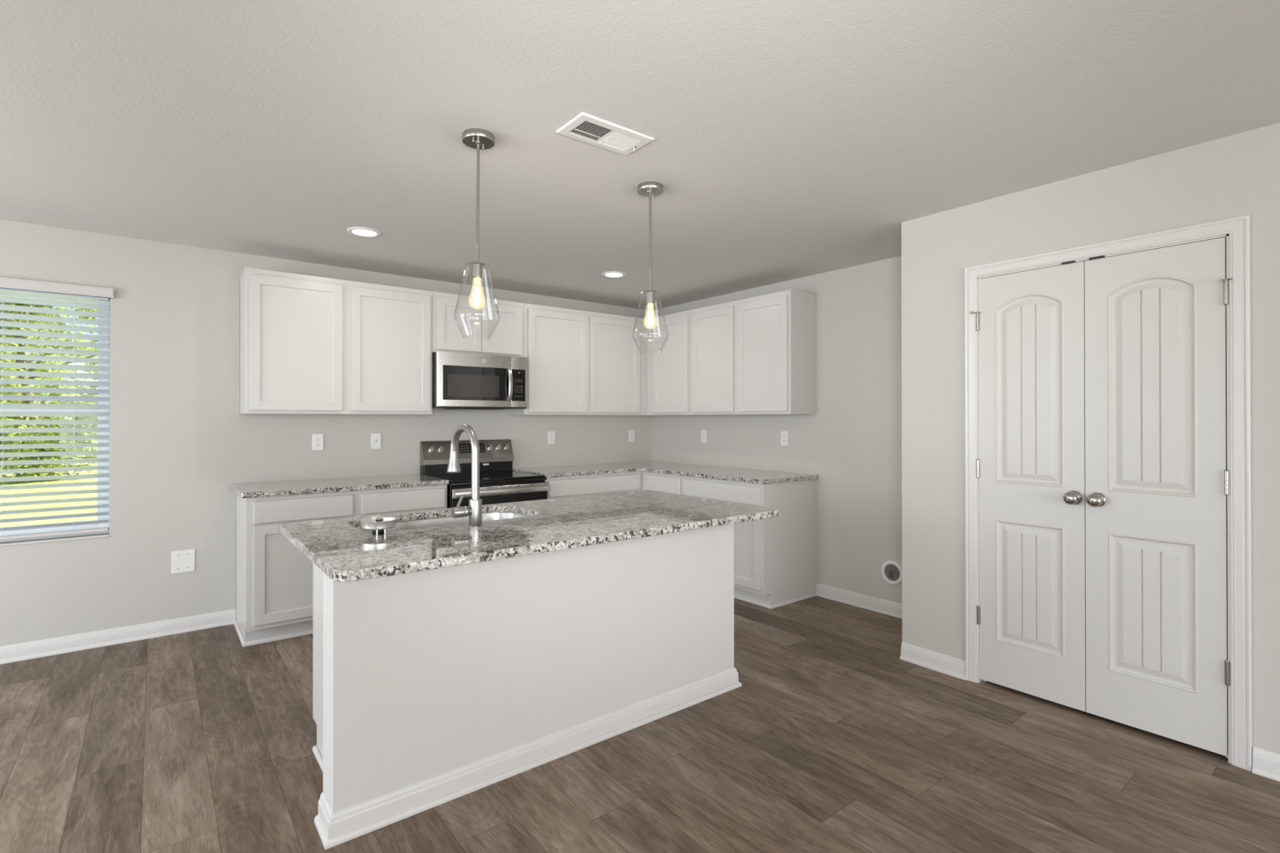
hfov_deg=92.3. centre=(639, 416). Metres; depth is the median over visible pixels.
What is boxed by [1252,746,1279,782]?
baseboard
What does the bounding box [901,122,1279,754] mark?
wall
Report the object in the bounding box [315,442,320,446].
receptacle
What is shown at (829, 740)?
floor
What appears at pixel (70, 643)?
baseboard
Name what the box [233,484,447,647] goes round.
base cabinet
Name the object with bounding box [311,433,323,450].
wall outlet
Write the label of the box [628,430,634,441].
wall outlet
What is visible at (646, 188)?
pendant light
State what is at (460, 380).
microwave
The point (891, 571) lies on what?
wall box
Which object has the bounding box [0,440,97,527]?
lawn
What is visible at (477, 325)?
upper cabinet
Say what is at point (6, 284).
window blind
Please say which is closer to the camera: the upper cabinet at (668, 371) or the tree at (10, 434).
the upper cabinet at (668, 371)
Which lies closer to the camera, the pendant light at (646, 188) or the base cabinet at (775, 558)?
the pendant light at (646, 188)
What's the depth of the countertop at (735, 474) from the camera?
5.00 m
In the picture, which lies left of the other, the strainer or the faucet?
the strainer
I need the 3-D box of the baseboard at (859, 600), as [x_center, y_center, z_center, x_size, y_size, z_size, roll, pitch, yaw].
[1.659,1.306,4.258,0.026,0.091,1.047,0,0,-38]
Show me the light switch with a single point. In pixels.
(375, 438)
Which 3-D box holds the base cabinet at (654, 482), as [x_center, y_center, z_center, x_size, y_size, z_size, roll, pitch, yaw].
[0.224,0.915,5.593,0.628,0.884,1.146,0,0,-38]
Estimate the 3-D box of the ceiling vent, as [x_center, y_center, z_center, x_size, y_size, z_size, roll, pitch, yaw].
[-0.132,-1.082,2.380,0.335,0.020,0.187,0,0,-38]
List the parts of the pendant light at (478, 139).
lamp shade, bulb, rod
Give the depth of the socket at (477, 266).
2.36 m
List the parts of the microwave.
handle, control panel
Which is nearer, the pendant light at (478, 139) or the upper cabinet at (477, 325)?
the pendant light at (478, 139)
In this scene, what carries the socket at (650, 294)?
attached to the pendant light at (646, 188)
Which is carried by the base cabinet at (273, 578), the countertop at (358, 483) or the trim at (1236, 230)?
the countertop at (358, 483)
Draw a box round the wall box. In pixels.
[881,560,902,584]
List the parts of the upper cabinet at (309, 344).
scribe moulding, door, door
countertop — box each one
[231,473,448,497]
[279,489,778,582]
[512,461,818,484]
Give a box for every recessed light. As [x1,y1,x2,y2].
[346,226,381,237]
[601,271,626,277]
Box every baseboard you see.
[0,608,235,664]
[815,582,902,618]
[899,641,965,679]
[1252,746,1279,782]
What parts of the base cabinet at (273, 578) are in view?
scribe moulding, shoe moulding, door, drawer, drawer, door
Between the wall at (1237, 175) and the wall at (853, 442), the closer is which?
the wall at (1237, 175)
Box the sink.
[355,511,528,532]
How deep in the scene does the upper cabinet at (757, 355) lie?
4.73 m
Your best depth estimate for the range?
4.75 m
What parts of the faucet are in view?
lever, spout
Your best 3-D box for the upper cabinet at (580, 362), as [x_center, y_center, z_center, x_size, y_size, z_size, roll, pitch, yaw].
[-0.528,-0.473,5.528,1.280,0.911,0.325,0,0,-38]
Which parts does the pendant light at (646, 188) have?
rod, lamp shade, bulb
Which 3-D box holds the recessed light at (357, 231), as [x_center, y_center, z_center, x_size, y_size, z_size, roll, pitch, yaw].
[-1.619,-1.083,3.613,0.187,0.008,0.187,0,0,-38]
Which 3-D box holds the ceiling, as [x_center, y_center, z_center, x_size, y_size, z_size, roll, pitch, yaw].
[0.088,-1.159,0.500,7.430,0.120,9.280,0,0,-38]
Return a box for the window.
[0,291,110,546]
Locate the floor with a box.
[0,595,1279,852]
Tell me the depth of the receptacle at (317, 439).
4.35 m
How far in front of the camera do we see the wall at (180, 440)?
3.88 m
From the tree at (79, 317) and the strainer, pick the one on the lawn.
the tree at (79, 317)
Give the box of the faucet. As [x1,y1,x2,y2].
[446,423,481,525]
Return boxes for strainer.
[360,516,397,534]
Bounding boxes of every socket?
[469,261,484,279]
[644,289,656,304]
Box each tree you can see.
[0,302,97,466]
[0,302,97,481]
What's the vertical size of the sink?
0.206 m
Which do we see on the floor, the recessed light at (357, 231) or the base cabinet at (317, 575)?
the base cabinet at (317, 575)
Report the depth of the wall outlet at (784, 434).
4.92 m
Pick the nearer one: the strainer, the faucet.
the strainer
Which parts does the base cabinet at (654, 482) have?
drawer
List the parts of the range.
knob, knob, clock panel, knob, knob, oven door, door trim, oven handle, knob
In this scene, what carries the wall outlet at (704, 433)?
attached to the wall at (853, 442)
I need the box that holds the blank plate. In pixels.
[171,549,195,573]
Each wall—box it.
[0,219,651,646]
[651,255,902,604]
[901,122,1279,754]
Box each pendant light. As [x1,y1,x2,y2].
[453,128,499,338]
[631,181,668,351]
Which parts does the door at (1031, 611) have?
knob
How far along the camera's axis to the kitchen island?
2.31 m
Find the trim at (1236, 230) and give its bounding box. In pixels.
[964,214,1252,771]
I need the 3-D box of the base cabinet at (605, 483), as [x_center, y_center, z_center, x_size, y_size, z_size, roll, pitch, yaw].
[-0.547,0.915,5.316,0.964,0.884,0.628,0,0,-38]
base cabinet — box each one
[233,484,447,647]
[312,562,323,772]
[545,471,641,498]
[641,471,683,495]
[683,475,817,608]
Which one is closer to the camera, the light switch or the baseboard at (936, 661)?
the baseboard at (936, 661)
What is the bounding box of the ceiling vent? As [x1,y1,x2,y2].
[555,111,654,155]
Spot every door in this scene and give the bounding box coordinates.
[969,261,1085,711]
[1084,237,1232,756]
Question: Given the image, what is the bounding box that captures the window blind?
[0,276,114,540]
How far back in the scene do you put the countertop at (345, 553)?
2.34 m
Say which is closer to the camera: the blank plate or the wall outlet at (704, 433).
the blank plate
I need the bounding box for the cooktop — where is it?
[426,471,546,486]
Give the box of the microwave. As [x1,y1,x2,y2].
[431,351,528,409]
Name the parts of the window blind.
ladder cord, rail, head rail, ladder cord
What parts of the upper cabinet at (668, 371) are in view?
door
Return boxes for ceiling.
[0,0,1279,310]
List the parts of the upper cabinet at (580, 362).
door, door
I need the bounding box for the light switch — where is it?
[370,433,381,448]
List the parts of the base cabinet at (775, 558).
drawer, frame, door, shoe moulding, scribe moulding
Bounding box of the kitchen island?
[314,523,742,849]
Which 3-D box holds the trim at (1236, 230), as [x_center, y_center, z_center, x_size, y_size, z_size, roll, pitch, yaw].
[2.043,0.289,2.788,0.131,2.114,1.050,0,0,-38]
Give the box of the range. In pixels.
[420,439,551,508]
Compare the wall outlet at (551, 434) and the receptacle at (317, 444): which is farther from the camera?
the wall outlet at (551, 434)
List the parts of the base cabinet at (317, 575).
frame, shoe moulding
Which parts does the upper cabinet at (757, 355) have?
door, door, scribe moulding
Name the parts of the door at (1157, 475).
knob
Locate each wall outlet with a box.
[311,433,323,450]
[547,431,555,444]
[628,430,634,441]
[701,430,706,442]
[780,431,787,445]
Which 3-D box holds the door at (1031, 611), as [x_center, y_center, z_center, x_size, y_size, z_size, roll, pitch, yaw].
[1.838,0.312,2.941,0.106,2.026,0.474,0,0,-38]
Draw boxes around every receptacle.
[315,437,320,441]
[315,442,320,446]
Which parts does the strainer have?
threaded stem, knob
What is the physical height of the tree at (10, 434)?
7.310 m
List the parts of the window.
sash, sash, sill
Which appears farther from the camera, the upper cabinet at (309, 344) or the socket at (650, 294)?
the upper cabinet at (309, 344)
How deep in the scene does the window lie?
3.67 m
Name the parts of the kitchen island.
baseboard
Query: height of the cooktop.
0.036 m
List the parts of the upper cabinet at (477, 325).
door, door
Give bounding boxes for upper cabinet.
[238,266,432,414]
[432,291,524,356]
[507,302,646,415]
[646,310,703,415]
[690,289,817,414]
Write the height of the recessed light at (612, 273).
0.008 m
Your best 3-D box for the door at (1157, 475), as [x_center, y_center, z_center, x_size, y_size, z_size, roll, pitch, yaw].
[2.137,0.311,2.562,0.106,2.026,0.486,0,0,-38]

